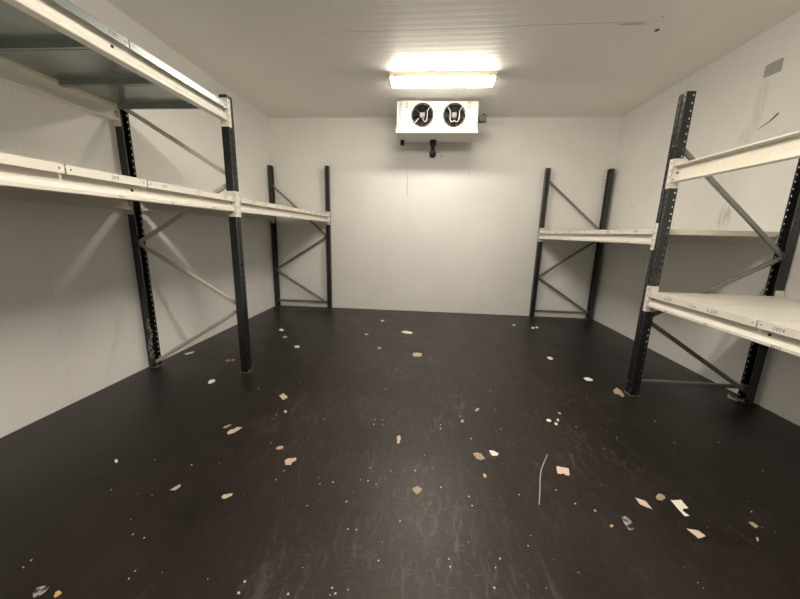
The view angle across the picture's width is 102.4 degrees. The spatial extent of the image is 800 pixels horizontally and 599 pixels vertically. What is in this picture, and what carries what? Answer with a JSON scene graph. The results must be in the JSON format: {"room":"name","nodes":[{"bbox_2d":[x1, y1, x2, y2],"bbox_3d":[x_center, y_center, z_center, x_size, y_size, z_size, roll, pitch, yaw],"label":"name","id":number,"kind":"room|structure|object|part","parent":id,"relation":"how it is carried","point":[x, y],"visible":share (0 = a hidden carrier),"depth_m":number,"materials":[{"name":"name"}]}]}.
{"room":"walk-in cold room","nodes":[
{"label":"walk-in cold room","id":0,"kind":"room"},
{"bbox_2d":[0,0,274,437],"bbox_3d":[-2.688,-0.804,2.402,0.100,3.340,7.182,2,12,4],"label":"wall","id":1,"kind":"structure","parent":0,"point":[72,328],"depth_m":2.87,"materials":[{"name":"white metal"}]},
{"bbox_2d":[0,305,799,598],"bbox_3d":[0.248,1.000,2.533,6.078,0.100,7.382,2,12,4],"label":"floor","id":2,"kind":"structure","parent":0,"point":[59,510],"depth_m":1.96,"materials":[{"name":"black rubber"}]},
{"bbox_2d":[54,591,61,597],"bbox_3d":[-1.362,1.169,1.276,0.028,0.004,0.020,7,13,24],"label":"scrap","id":3,"kind":"object","parent":2,"relation":"on","point":[57,593],"visible":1,"depth_m":1.28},
{"bbox_2d":[0,0,332,372],"bbox_3d":[-2.040,-0.531,3.073,1.103,2.563,5.865,2,12,4],"label":"rack","id":4,"kind":"object","parent":2,"relation":"on","point":[99,71],"visible":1,"depth_m":2.35,"materials":[{"name":"metal"}]},
{"bbox_3d":[-2.172,-0.605,1.364,1.078,0.045,0.460,2,12,4],"label":"deck panel","id":5,"kind":"part","parent":4,"relation":"part of","materials":[{"name":"beige metal"}]},
{"bbox_3d":[-2.116,-1.447,1.665,1.078,0.045,0.460,2,12,4],"label":"deck panel","id":6,"kind":"part","parent":4,"relation":"part of","materials":[{"name":"grey metal"}]},
{"bbox_3d":[-2.078,-1.542,2.122,1.078,0.045,0.460,2,12,4],"label":"deck panel","id":7,"kind":"part","parent":4,"relation":"part of","materials":[{"name":"grey metal"}]},
{"bbox_3d":[-2.135,-0.700,1.821,1.078,0.045,0.460,2,12,4],"label":"deck panel","id":8,"kind":"part","parent":4,"relation":"part of","materials":[{"name":"beige metal"}]},
{"bbox_3d":[-2.547,-0.558,3.133,0.068,2.558,0.085,2,12,4],"label":"post","id":9,"kind":"part","parent":4,"relation":"part of","materials":[{"name":"metal"}]},
{"bbox_3d":[-2.040,-1.636,2.579,1.078,0.045,0.460,2,12,4],"label":"deck panel","id":10,"kind":"part","parent":4,"relation":"part of","materials":[{"name":"grey metal"}]},
{"bbox_3d":[-2.097,-0.794,2.278,1.078,0.045,0.460,2,12,4],"label":"deck panel","id":11,"kind":"part","parent":4,"relation":"part of","materials":[{"name":"beige metal"}]},
{"bbox_3d":[-2.059,-0.889,2.735,1.078,0.045,0.460,2,12,4],"label":"deck panel","id":12,"kind":"part","parent":4,"relation":"part of","materials":[{"name":"beige metal"}]},
{"bbox_3d":[-1.551,-0.518,3.059,0.068,2.558,0.085,2,12,4],"label":"post","id":13,"kind":"part","parent":4,"relation":"part of","materials":[{"name":"metal"}]},
{"bbox_3d":[-2.012,-1.002,3.286,1.078,0.045,0.452,2,12,5],"label":"deck panel","id":14,"kind":"part","parent":4,"relation":"part of","materials":[{"name":"beige metal"}]},
{"bbox_3d":[-2.317,-1.123,5.926,0.068,2.532,0.085,2,12,4],"label":"post","id":15,"kind":"part","parent":4,"relation":"part of","materials":[{"name":"metal"}]},
{"bbox_3d":[-1.971,-1.095,3.736,1.078,0.045,0.452,2,12,5],"label":"deck panel","id":16,"kind":"part","parent":4,"relation":"part of","materials":[{"name":"white metal"}]},
{"bbox_3d":[-1.931,-1.188,4.185,1.078,0.045,0.452,2,12,5],"label":"deck panel","id":17,"kind":"part","parent":4,"relation":"part of","materials":[{"name":"beige metal"}]},
{"bbox_3d":[-1.890,-1.281,4.634,1.078,0.045,0.452,2,12,5],"label":"deck panel","id":18,"kind":"part","parent":4,"relation":"part of","materials":[{"name":"beige metal"}]},
{"bbox_3d":[-1.850,-1.373,5.083,1.078,0.045,0.452,2,12,5],"label":"deck panel","id":19,"kind":"part","parent":4,"relation":"part of","materials":[{"name":"beige metal"}]},
{"bbox_3d":[-1.300,-1.081,5.851,0.068,2.532,0.085,2,12,4],"label":"post","id":20,"kind":"part","parent":4,"relation":"part of","materials":[{"name":"metal"}]},
{"bbox_2d":[222,493,232,498],"bbox_3d":[-0.949,1.077,1.762,0.054,0.005,0.031,-2,12,-18],"label":"scrap","id":21,"kind":"object","parent":2,"relation":"on","point":[224,496],"visible":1,"depth_m":1.76,"materials":[{"name":"beige paper"}]},
{"bbox_2d":[227,427,241,434],"bbox_3d":[-1.205,0.950,2.331,0.068,0.009,0.092,2,12,4],"label":"scrap","id":22,"kind":"object","parent":2,"relation":"on","point":[231,431],"visible":1,"depth_m":2.33,"materials":[{"name":"beige paper"}]},
{"bbox_2d":[279,393,287,399],"bbox_3d":[-1.024,0.852,2.827,0.101,0.007,0.050,13,16,44],"label":"scrap","id":23,"kind":"object","parent":2,"relation":"on","point":[283,396],"visible":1,"depth_m":2.83,"materials":[{"name":"beige paper"}]},
{"bbox_2d":[285,457,295,464],"bbox_3d":[-0.694,1.025,2.037,0.072,0.006,0.062,-1,12,-13],"label":"scrap","id":24,"kind":"object","parent":2,"relation":"on","point":[288,461],"visible":1,"depth_m":2.04,"materials":[{"name":"beige paper"}]},
{"bbox_2d":[22,326,775,594],"bbox_3d":[0.217,0.781,3.316,4.429,0.007,4.256,2,12,4],"label":"crumbs","id":25,"kind":"object","parent":2,"relation":"on","point":[320,326],"visible":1,"depth_m":1.64,"materials":[{"name":"beige food"}]},
{"bbox_2d":[412,486,421,494],"bbox_3d":[0.097,1.087,1.838,0.045,0.005,0.054,13,16,43],"label":"scrap","id":26,"kind":"object","parent":2,"relation":"on","point":[416,489],"visible":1,"depth_m":1.84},
{"bbox_2d":[413,353,421,356],"bbox_3d":[0.208,0.663,3.876,0.111,0.010,0.123,2,12,4],"label":"scrap","id":27,"kind":"object","parent":2,"relation":"on","point":[414,354],"visible":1,"depth_m":3.87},
{"bbox_2d":[473,452,484,459],"bbox_3d":[0.523,1.038,2.127,0.057,0.006,0.074,-2,12,-18],"label":"scrap","id":28,"kind":"object","parent":2,"relation":"on","point":[477,455],"visible":1,"depth_m":2.13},
{"bbox_2d":[489,450,498,455],"bbox_3d":[0.635,1.034,2.164,0.061,0.003,0.054,2,12,4],"label":"paper","id":29,"kind":"object","parent":2,"relation":"on","point":[493,453],"visible":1,"depth_m":2.16,"materials":[{"name":"white paper"}]},
{"bbox_2d":[539,454,547,504],"bbox_3d":[0.867,1.079,1.964,0.027,0.006,0.472,8,13,28],"label":"string","id":30,"kind":"object","parent":2,"relation":"on","point":[547,454],"visible":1,"depth_m":1.92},
{"bbox_2d":[556,466,568,475],"bbox_3d":[1.023,1.074,2.015,0.073,0.005,0.072,5,12,18],"label":"scrap","id":31,"kind":"object","parent":2,"relation":"on","point":[560,470],"visible":1,"depth_m":2.02,"materials":[{"name":"beige paper"}]},
{"bbox_2d":[613,388,623,396],"bbox_3d":[2.075,0.879,3.057,0.073,0.013,0.175,5,12,19],"label":"scrap","id":32,"kind":"object","parent":2,"relation":"on","point":[616,390],"visible":1,"depth_m":3.05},
{"bbox_2d":[636,498,651,508],"bbox_3d":[1.352,1.131,1.786,0.047,0.003,0.075,2,12,4],"label":"paper","id":33,"kind":"object","parent":2,"relation":"on","point":[641,502],"visible":1,"depth_m":1.78,"materials":[{"name":"beige paper"}]},
{"bbox_2d":[656,493,664,500],"bbox_3d":[1.481,1.125,1.828,0.072,0.005,0.035,-5,13,-29],"label":"scrap","id":34,"kind":"object","parent":2,"relation":"on","point":[659,496],"visible":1,"depth_m":1.83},
{"bbox_2d":[529,91,799,402],"bbox_3d":[2.709,-0.337,2.722,1.129,2.563,5.877,2,12,4],"label":"rack","id":35,"kind":"object","parent":2,"relation":"on","point":[772,320],"visible":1,"depth_m":2.67,"materials":[{"name":"metal"}]},
{"bbox_3d":[2.419,-0.930,5.576,0.068,2.532,0.085,2,12,4],"label":"post","id":36,"kind":"part","parent":35,"relation":"part of","materials":[{"name":"metal"}]},
{"bbox_3d":[2.870,-0.988,4.776,1.078,0.045,0.452,2,12,4],"label":"deck panel","id":37,"kind":"part","parent":35,"relation":"part of","materials":[{"name":"beige metal"}]},
{"bbox_3d":[2.838,-0.894,4.326,1.078,0.045,0.452,2,12,4],"label":"deck panel","id":38,"kind":"part","parent":35,"relation":"part of","materials":[{"name":"beige metal"}]},
{"bbox_3d":[2.806,-0.801,3.877,1.078,0.045,0.452,2,12,4],"label":"deck panel","id":39,"kind":"part","parent":35,"relation":"part of","materials":[{"name":"beige metal"}]},
{"bbox_3d":[3.414,-0.889,5.503,0.068,2.532,0.085,2,12,4],"label":"post","id":40,"kind":"part","parent":35,"relation":"part of","materials":[{"name":"metal"}]},
{"bbox_3d":[2.774,-0.708,3.427,1.078,0.045,0.452,2,12,4],"label":"deck panel","id":41,"kind":"part","parent":35,"relation":"part of","materials":[{"name":"beige metal"}]},
{"bbox_3d":[2.221,-0.364,2.780,0.068,2.558,0.085,2,12,4],"label":"post","id":42,"kind":"part","parent":35,"relation":"part of","materials":[{"name":"metal"}]},
{"bbox_3d":[2.742,-0.615,2.977,1.078,0.045,0.452,2,12,4],"label":"deck panel","id":43,"kind":"part","parent":35,"relation":"part of","materials":[{"name":"beige metal"}]},
{"bbox_3d":[2.687,0.023,2.533,1.078,0.045,0.460,2,12,4],"label":"deck panel","id":44,"kind":"part","parent":35,"relation":"part of","materials":[{"name":"beige metal"}]},
{"bbox_3d":[3.177,0.926,2.968,0.097,0.013,0.100,2,12,4],"label":"foot plate","id":45,"kind":"part","parent":35,"relation":"part of","materials":[{"name":"metal"}]},
{"bbox_3d":[2.649,0.117,2.076,1.078,0.045,0.460,2,12,4],"label":"deck panel","id":46,"kind":"part","parent":35,"relation":"part of","materials":[{"name":"beige metal"}]},
{"bbox_3d":[3.216,-0.324,2.707,0.068,2.558,0.085,2,12,4],"label":"post","id":47,"kind":"part","parent":35,"relation":"part of","materials":[{"name":"metal"}]},
{"bbox_3d":[2.611,0.211,1.619,1.078,0.045,0.460,2,12,4],"label":"deck panel","id":48,"kind":"part","parent":35,"relation":"part of","materials":[{"name":"beige metal"}]},
{"bbox_2d":[671,500,688,515],"bbox_3d":[1.549,1.141,1.762,0.065,0.004,0.114,2,12,4],"label":"paper","id":49,"kind":"object","parent":2,"relation":"on","point":[679,504],"visible":1,"depth_m":1.77,"materials":[{"name":"white paper"}]},
{"bbox_2d":[687,529,704,538],"bbox_3d":[1.488,1.170,1.615,0.052,0.003,0.055,-1,12,-13],"label":"paper","id":50,"kind":"object","parent":2,"relation":"on","point":[698,534],"visible":1,"depth_m":1.61,"materials":[{"name":"beige paper"}]},
{"bbox_2d":[267,117,621,317],"bbox_3d":[0.583,-1.417,5.736,6.078,3.340,0.100,2,12,4],"label":"wall","id":51,"kind":"structure","parent":0,"point":[455,230],"depth_m":5.66,"materials":[{"name":"white metal"}]},
{"bbox_2d":[267,116,621,117],"bbox_3d":[0.620,-3.030,5.339,5.838,0.018,0.018,2,12,4],"label":"trim","id":52,"kind":"structure","parent":51,"relation":"attached to","point":[267,116],"depth_m":5.28,"materials":[{"name":"beige metal"}]},
{"bbox_2d":[107,0,799,116],"bbox_3d":[0.333,-2.366,1.831,6.078,0.100,7.382,2,12,4],"label":"ceiling","id":53,"kind":"structure","parent":0,"point":[280,57],"depth_m":3.31,"materials":[{"name":"white metal"}]},
{"bbox_2d":[396,100,486,157],"bbox_3d":[0.632,-2.645,5.034,1.327,0.645,0.765,2,12,4],"label":"cooler","id":54,"kind":"object","parent":53,"relation":"hanging from","point":[432,122],"visible":1,"depth_m":4.70,"materials":[{"name":"metal"}]},
{"bbox_3d":[0.328,-2.689,4.720,0.080,0.080,0.088,2,12,4],"label":"fan motor","id":55,"kind":"part","parent":54,"relation":"part of","materials":[{"name":"metal"}]},
{"bbox_2d":[396,128,477,141],"bbox_3d":[0.550,-2.508,4.918,1.192,0.063,0.466,2,12,4],"label":"drip tray","id":56,"kind":"object","parent":54,"relation":"on","point":[403,134],"depth_m":4.79,"materials":[{"name":"white metal"}]},
{"bbox_3d":[0.555,-2.714,4.873,1.168,0.369,0.462,2,12,4],"label":"casing","id":57,"kind":"part","parent":54,"relation":"part of","materials":[{"name":"metal"}]},
{"bbox_3d":[0.786,-2.671,4.686,0.080,0.080,0.088,2,12,4],"label":"fan motor","id":58,"kind":"part","parent":54,"relation":"part of","materials":[{"name":"metal"}]},
{"bbox_2d":[387,71,498,87],"bbox_3d":[0.517,-2.694,3.944,1.332,0.112,0.202,2,12,4],"label":"ceiling lamp","id":59,"kind":"object","parent":53,"relation":"attached to","point":[446,78],"visible":1,"depth_m":3.88,"materials":[{"name":"white plastic"}]},
{"bbox_2d":[391,76,494,87],"bbox_3d":[0.516,-2.664,3.950,1.242,0.050,0.188,2,12,4],"label":"diffuser","id":60,"kind":"object","parent":59,"relation":"attached to","point":[396,81],"depth_m":3.89,"materials":[{"name":"white plastic"}]},
{"bbox_2d":[592,11,799,425],"bbox_3d":[3.269,-0.562,1.962,0.100,3.340,7.182,2,12,4],"label":"wall","id":61,"kind":"structure","parent":0,"point":[733,99],"depth_m":3.42,"materials":[{"name":"white metal"}]},
{"bbox_2d":[763,58,783,77],"bbox_3d":[3.347,-2.073,2.884,0.002,0.110,0.156,2,12,4],"label":"patch","id":62,"kind":"object","parent":61,"relation":"attached to","point":[774,67],"depth_m":2.88,"materials":[{"name":"grey"}]}
]}

